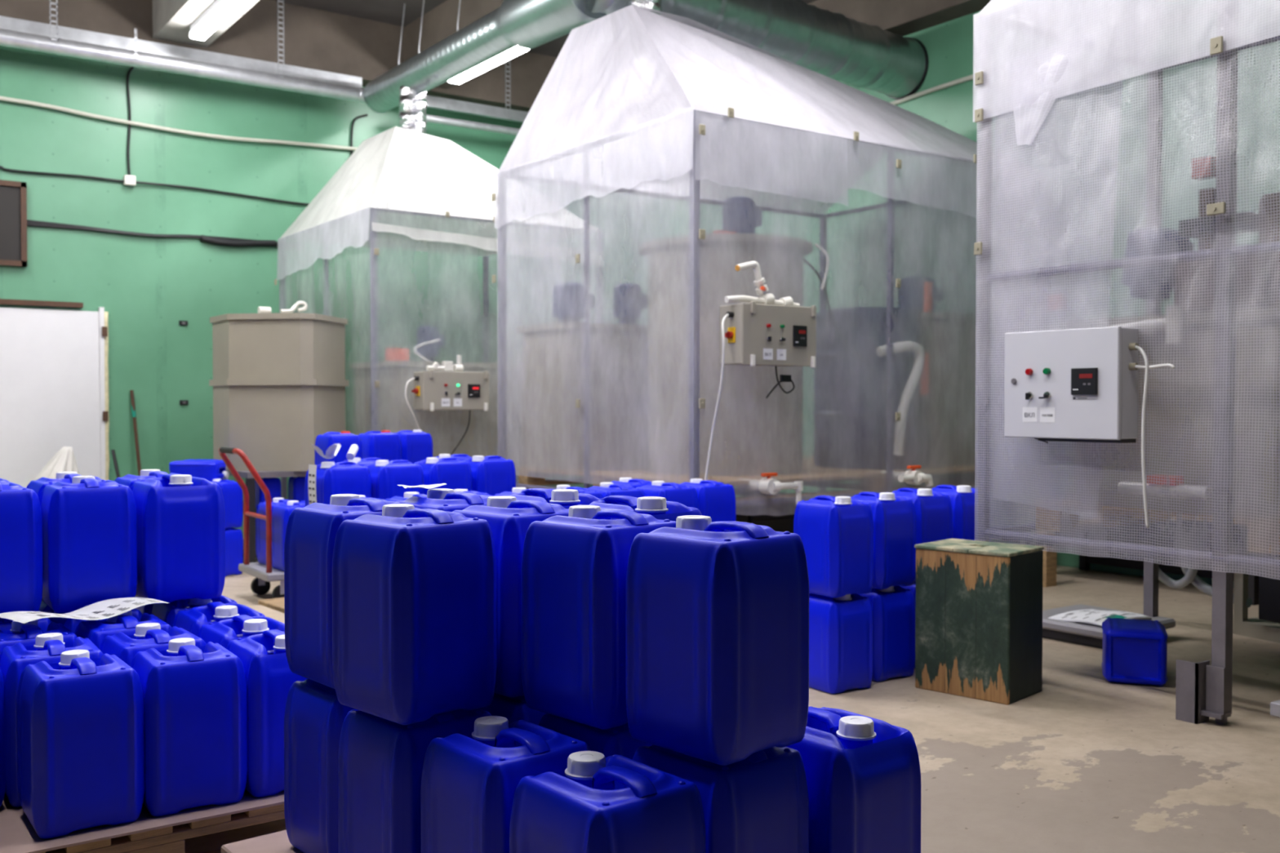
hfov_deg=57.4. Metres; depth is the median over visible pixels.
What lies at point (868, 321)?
tank
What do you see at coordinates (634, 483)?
jerrycan
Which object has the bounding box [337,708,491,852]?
jerrycan
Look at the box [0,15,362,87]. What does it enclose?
channel
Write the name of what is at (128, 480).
jerrycan
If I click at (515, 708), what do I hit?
jerrycan
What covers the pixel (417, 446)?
jerrycan
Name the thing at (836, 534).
jerrycan
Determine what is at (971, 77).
conduit pipe
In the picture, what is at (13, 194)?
framed panel
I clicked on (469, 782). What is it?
jerrycan
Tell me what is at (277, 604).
pallet
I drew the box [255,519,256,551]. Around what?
jerrycan
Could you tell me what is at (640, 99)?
enclosure
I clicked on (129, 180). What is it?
junction box
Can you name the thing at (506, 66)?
strap
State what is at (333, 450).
crumpled paper
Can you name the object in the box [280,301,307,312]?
pipe fitting
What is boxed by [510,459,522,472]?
wooden platform
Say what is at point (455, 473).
jerrycan
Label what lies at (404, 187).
enclosure
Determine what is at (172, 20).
ceiling light
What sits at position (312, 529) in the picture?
jerrycan
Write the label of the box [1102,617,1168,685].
jerrycan
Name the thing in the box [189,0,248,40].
ceiling lamp
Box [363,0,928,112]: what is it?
duct
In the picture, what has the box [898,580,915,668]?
jerrycan
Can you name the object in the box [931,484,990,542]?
jerrycan
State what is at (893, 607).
jerrycan
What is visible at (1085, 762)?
floor
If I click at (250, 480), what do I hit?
rack
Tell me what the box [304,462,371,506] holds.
jerrycan
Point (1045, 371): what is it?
lamp
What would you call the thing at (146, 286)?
wall
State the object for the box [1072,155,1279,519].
tank
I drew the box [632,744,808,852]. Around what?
jerrycan
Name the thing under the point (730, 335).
switch
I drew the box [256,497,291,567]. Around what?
jerrycan
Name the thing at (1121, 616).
picture
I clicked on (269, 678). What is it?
jerrycan
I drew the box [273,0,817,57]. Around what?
ceiling
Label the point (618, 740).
jerrycan
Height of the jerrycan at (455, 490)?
0.396 m
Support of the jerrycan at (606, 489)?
on the jerrycan
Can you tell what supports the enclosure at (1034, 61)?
on the floor
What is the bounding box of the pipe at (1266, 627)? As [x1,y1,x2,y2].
[1158,537,1279,643]
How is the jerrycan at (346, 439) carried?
on the jerrycan
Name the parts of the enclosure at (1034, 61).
leg, rail, rail, rail, leg, rail, leg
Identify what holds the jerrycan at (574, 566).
on the jerrycan at (618, 740)
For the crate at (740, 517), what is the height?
0.470 m
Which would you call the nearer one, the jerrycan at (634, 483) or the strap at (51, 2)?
the jerrycan at (634, 483)
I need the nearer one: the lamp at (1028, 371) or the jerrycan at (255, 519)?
the lamp at (1028, 371)
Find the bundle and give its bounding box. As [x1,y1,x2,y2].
[26,219,293,247]
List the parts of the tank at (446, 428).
motor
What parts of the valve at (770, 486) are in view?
lever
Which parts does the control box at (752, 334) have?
door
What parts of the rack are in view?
leg, frame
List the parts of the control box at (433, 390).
door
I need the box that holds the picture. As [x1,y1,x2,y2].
[1104,614,1126,618]
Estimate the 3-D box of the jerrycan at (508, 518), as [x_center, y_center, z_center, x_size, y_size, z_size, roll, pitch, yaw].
[-0.263,0.352,2.517,0.246,0.396,0.265,-1,1,-43]
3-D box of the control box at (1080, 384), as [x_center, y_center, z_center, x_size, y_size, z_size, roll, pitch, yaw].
[1.733,-0.004,4.507,0.165,0.745,0.704,-1,1,-35]
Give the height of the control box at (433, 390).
0.710 m
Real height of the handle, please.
1.274 m
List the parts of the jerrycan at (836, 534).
handle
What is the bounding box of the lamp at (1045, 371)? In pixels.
[1042,368,1050,374]
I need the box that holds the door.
[0,298,109,488]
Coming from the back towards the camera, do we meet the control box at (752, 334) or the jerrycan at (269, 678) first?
the control box at (752, 334)
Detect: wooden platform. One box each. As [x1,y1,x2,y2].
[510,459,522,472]
[1035,506,1279,554]
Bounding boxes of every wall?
[0,45,641,537]
[641,9,1279,585]
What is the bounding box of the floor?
[184,537,1279,852]
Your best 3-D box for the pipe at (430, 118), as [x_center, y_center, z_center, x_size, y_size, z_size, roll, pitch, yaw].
[-1.027,-2.841,11.376,2.800,0.070,0.070,-1,1,-35]
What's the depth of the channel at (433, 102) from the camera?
11.03 m
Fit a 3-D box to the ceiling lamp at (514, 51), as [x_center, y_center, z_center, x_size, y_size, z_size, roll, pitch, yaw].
[-1.283,-3.076,9.819,0.120,0.110,1.290,-1,1,-35]
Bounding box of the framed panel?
[0,179,27,266]
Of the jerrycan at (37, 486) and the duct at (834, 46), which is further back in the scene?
the duct at (834, 46)
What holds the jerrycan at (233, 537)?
on the floor
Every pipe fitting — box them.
[257,306,271,313]
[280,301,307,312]
[426,355,463,371]
[724,293,799,306]
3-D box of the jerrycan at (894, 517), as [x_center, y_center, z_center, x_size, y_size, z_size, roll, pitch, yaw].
[1.012,0.478,4.988,0.246,0.396,0.265,-1,1,-35]
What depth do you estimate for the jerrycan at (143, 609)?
3.88 m
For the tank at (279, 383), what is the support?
on the rack
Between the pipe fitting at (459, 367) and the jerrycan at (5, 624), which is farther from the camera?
the pipe fitting at (459, 367)
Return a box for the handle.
[129,390,141,475]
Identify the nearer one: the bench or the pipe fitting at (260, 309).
the bench
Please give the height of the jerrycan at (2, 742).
0.396 m
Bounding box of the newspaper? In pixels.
[1048,608,1151,626]
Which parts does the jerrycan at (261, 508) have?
handle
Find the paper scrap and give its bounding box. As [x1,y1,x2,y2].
[397,483,446,488]
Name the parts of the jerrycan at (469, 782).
handle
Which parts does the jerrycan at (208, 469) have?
handle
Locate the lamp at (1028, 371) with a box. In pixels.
[1025,368,1033,375]
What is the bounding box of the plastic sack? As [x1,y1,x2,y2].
[34,446,79,480]
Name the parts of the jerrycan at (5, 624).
handle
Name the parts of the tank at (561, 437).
motor, motor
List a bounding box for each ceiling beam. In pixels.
[0,0,556,111]
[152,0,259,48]
[404,0,503,88]
[808,0,991,36]
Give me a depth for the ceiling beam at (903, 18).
9.24 m
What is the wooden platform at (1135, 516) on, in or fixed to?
in the enclosure at (1034, 61)
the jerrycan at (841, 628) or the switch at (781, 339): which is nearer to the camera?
the jerrycan at (841, 628)
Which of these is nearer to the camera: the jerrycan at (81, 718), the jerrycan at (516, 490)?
the jerrycan at (81, 718)
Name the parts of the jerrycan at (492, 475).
handle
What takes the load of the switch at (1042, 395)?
attached to the control box at (1080, 384)
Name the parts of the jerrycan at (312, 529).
handle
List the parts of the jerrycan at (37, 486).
handle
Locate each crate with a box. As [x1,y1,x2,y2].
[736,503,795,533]
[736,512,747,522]
[914,538,1044,705]
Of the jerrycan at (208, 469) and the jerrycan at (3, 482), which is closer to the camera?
the jerrycan at (3, 482)
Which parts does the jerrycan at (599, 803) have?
handle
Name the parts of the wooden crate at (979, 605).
lid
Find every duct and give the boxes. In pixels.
[0,28,365,102]
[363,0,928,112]
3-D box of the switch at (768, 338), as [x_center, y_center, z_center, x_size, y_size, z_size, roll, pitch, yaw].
[0.701,-0.475,6.326,0.022,0.029,0.028,-1,1,-35]
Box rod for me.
[111,449,120,477]
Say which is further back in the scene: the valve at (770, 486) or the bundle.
the bundle
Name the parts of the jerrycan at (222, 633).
handle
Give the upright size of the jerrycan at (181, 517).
0.396 m
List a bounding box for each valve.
[734,261,768,296]
[735,472,803,505]
[880,465,933,486]
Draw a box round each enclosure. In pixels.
[274,85,603,497]
[491,0,1045,515]
[973,0,1279,724]
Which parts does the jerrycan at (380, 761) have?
handle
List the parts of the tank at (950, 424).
motor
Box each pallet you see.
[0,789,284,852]
[40,804,284,852]
[257,597,284,613]
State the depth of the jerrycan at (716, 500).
5.72 m
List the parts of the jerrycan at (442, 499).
handle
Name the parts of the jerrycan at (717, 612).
handle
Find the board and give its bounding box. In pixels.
[221,830,303,852]
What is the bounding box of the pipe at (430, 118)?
[426,114,519,135]
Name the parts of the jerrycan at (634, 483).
handle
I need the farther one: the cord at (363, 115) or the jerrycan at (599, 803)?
the cord at (363, 115)
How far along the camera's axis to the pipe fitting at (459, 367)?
8.66 m
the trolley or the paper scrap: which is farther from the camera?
the trolley
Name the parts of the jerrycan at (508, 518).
handle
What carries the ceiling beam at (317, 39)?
attached to the ceiling
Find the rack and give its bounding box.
[226,470,306,562]
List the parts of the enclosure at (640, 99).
post, rail, rail, post, rail, rail, post, post, rail, rail, post, rail, rail, post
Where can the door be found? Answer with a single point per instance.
(54, 367)
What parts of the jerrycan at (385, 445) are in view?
handle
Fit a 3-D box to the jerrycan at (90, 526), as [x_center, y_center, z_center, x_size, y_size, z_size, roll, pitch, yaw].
[-1.704,0.354,3.601,0.246,0.396,0.265,-1,1,-34]
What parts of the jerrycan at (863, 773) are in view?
handle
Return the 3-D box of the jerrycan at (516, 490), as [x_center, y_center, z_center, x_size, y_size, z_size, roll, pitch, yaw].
[-0.508,0.474,5.199,0.246,0.396,0.265,-1,1,-36]
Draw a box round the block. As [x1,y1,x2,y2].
[442,360,453,371]
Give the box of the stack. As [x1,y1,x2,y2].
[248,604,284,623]
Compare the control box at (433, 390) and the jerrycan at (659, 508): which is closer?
the jerrycan at (659, 508)
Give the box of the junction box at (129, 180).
[123,174,136,186]
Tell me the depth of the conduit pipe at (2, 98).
9.65 m
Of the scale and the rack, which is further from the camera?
the rack
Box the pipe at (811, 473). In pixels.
[518,457,1028,500]
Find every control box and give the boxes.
[404,369,488,455]
[704,301,816,480]
[1004,326,1174,528]
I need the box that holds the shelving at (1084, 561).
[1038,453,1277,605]
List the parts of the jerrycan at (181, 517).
handle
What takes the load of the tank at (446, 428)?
on the wooden platform at (516, 468)
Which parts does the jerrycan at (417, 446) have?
handle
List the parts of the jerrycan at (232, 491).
handle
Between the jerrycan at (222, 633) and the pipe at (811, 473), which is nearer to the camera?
the jerrycan at (222, 633)
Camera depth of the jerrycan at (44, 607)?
3.70 m
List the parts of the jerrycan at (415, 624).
handle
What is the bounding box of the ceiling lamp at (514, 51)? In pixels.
[447,45,529,84]
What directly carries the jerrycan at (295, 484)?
on the rack
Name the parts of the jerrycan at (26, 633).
handle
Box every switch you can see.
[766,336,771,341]
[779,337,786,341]
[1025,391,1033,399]
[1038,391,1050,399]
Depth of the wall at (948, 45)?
9.10 m
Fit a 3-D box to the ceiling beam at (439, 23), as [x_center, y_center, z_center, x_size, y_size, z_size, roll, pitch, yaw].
[3.243,-3.261,3.469,0.420,0.500,17.980,-1,1,-35]
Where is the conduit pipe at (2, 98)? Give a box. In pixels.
[0,96,356,151]
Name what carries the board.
on the pallet
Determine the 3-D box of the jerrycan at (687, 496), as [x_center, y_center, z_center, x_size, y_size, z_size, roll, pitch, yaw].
[0.123,0.465,5.649,0.246,0.396,0.265,-1,1,-36]
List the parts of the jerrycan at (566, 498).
handle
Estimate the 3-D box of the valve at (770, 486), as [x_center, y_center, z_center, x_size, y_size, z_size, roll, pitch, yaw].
[0.737,0.361,6.694,0.266,0.205,0.329,-1,1,-35]
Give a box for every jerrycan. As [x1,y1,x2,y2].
[0,478,18,486]
[0,483,43,613]
[0,610,51,631]
[0,619,77,653]
[0,632,103,807]
[0,668,5,807]
[16,649,144,839]
[26,471,106,599]
[39,475,137,613]
[39,599,53,619]
[50,608,142,633]
[74,610,171,648]
[99,622,206,666]
[114,469,179,488]
[130,474,225,604]
[130,637,247,817]
[134,595,151,613]
[148,595,237,627]
[168,459,228,481]
[173,601,265,636]
[197,614,284,648]
[213,479,242,528]
[225,527,243,576]
[226,629,307,797]
[255,477,280,508]
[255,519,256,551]
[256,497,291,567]
[271,500,305,571]
[284,493,419,688]
[284,678,355,852]
[288,476,305,502]
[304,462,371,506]
[315,431,361,465]
[328,494,385,504]
[332,503,497,724]
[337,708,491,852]
[343,457,381,466]
[358,430,401,462]
[364,459,424,499]
[385,492,426,502]
[393,429,433,464]
[395,488,491,511]
[413,457,471,494]
[420,715,590,852]
[435,453,471,461]
[453,488,494,496]
[453,496,568,697]
[461,455,515,495]
[479,693,548,724]
[494,487,526,496]
[509,751,706,852]
[510,488,601,509]
[521,505,675,729]
[538,714,653,759]
[549,484,602,498]
[577,495,702,521]
[586,482,644,497]
[610,477,652,488]
[626,515,808,765]
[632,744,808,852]
[636,480,698,509]
[680,478,736,522]
[786,706,921,852]
[793,495,873,597]
[808,593,873,693]
[850,491,915,589]
[857,585,915,681]
[891,488,952,581]
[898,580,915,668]
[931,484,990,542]
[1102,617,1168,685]
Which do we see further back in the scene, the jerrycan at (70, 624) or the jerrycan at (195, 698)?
the jerrycan at (70, 624)
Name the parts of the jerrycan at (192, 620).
handle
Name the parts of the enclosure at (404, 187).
post, post, rail, post, post, rail, rail, post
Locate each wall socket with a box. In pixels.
[178,320,187,325]
[179,400,188,404]
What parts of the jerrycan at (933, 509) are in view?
handle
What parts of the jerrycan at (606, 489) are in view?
handle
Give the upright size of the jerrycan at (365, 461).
0.396 m
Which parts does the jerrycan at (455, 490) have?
handle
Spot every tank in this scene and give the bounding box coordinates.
[208,312,348,471]
[349,325,522,459]
[516,282,648,471]
[639,196,850,475]
[812,306,928,469]
[897,276,977,466]
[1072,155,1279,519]
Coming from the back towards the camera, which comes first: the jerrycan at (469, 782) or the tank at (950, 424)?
the tank at (950, 424)
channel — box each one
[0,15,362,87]
[426,94,528,122]
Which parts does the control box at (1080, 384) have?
door, mounting plate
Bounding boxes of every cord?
[0,165,309,205]
[126,66,134,175]
[350,114,368,155]
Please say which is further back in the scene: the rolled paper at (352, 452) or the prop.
the prop
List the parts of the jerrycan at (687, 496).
handle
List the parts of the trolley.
handle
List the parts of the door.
frame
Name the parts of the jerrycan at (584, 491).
handle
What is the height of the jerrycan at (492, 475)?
0.396 m
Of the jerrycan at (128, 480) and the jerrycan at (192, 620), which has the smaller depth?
the jerrycan at (192, 620)
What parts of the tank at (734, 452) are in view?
motor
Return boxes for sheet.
[0,597,168,623]
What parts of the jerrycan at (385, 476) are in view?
handle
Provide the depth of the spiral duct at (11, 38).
9.34 m
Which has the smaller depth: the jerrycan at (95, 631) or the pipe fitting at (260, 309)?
the jerrycan at (95, 631)
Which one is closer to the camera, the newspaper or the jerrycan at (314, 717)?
the jerrycan at (314, 717)
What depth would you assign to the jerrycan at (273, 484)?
8.19 m
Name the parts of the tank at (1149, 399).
motor, mixer frame, mixer frame, motor mount, mixer frame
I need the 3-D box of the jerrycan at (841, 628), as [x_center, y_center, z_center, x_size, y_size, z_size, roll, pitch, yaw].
[0.791,0.867,4.789,0.246,0.396,0.265,-1,1,-34]
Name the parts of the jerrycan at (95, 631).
handle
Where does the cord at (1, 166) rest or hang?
attached to the wall at (146, 286)
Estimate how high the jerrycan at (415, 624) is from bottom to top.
0.396 m
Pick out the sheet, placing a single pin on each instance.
(105, 609)
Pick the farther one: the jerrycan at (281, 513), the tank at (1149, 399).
the jerrycan at (281, 513)
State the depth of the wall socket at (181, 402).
9.78 m
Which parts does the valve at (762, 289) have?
valve lever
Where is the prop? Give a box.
[1035,530,1057,586]
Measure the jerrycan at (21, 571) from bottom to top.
0.396 m
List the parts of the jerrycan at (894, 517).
handle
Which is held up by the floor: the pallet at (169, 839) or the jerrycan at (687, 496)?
the pallet at (169, 839)
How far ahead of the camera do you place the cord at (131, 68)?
9.49 m
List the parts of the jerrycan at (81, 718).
handle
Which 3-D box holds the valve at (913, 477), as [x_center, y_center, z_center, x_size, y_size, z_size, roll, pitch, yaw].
[1.641,0.307,7.338,0.265,0.131,0.329,-1,1,-35]
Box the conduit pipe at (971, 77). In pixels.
[889,74,973,105]
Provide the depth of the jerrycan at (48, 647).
2.91 m
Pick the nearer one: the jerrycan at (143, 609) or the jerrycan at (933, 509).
the jerrycan at (143, 609)
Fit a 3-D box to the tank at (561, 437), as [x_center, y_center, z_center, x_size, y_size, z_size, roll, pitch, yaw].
[-0.327,-0.343,8.065,0.860,1.250,0.710,-1,1,-35]
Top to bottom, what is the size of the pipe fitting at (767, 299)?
0.080 m
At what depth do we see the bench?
3.91 m
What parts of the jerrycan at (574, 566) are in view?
handle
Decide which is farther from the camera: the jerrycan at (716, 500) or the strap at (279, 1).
the strap at (279, 1)
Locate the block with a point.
(448, 365)
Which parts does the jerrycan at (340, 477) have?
label strip, handle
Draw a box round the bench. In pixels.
[1270,700,1279,717]
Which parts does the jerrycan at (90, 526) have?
handle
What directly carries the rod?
on the floor
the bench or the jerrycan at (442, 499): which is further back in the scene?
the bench
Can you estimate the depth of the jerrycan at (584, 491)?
5.32 m
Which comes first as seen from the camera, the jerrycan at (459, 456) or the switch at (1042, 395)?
the switch at (1042, 395)
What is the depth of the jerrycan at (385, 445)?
6.95 m
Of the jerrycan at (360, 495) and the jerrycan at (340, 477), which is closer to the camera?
the jerrycan at (360, 495)
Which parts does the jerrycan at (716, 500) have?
handle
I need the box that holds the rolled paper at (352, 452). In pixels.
[346,444,358,460]
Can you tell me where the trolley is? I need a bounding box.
[217,446,284,598]
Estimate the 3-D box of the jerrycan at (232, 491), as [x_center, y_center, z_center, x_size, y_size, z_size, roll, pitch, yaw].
[-2.830,0.522,7.905,0.220,0.329,0.204,1,1,30]
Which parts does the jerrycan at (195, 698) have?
handle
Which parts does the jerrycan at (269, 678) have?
handle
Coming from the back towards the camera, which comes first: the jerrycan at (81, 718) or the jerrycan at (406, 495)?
the jerrycan at (406, 495)
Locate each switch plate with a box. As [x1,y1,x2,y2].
[411,386,420,395]
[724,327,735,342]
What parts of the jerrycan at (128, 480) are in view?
handle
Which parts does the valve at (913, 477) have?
lever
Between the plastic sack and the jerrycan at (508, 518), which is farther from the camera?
the plastic sack
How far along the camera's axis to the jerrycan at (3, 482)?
3.64 m
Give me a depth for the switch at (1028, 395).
4.64 m
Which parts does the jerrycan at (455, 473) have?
handle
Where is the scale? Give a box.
[1042,604,1175,648]
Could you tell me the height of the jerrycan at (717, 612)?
0.396 m
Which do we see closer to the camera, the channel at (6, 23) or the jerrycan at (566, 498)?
the jerrycan at (566, 498)
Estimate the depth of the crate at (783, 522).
7.48 m
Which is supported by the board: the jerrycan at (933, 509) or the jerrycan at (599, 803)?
the jerrycan at (599, 803)
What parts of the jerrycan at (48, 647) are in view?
handle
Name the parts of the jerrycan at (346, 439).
handle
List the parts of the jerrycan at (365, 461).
handle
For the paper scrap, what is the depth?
2.74 m
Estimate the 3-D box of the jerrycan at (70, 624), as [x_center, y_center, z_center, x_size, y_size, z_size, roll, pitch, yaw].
[-1.687,0.739,3.633,0.246,0.396,0.265,-1,1,-36]
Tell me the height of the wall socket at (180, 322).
0.040 m
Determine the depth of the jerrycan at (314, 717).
2.49 m
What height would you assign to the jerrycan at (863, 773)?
0.396 m
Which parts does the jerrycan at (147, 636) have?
handle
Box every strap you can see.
[49,0,57,40]
[133,28,137,59]
[277,0,284,77]
[505,59,511,115]
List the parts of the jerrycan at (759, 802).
handle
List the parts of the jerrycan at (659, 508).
handle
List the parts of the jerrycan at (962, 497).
handle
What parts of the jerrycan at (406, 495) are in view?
handle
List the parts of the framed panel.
panel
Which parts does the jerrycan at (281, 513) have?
handle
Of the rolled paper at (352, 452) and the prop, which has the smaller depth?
the rolled paper at (352, 452)
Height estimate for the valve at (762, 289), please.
0.235 m
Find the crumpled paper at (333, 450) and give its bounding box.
[311,443,341,458]
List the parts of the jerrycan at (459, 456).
handle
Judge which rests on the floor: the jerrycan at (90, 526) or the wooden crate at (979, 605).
the wooden crate at (979, 605)
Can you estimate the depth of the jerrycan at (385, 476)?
5.89 m

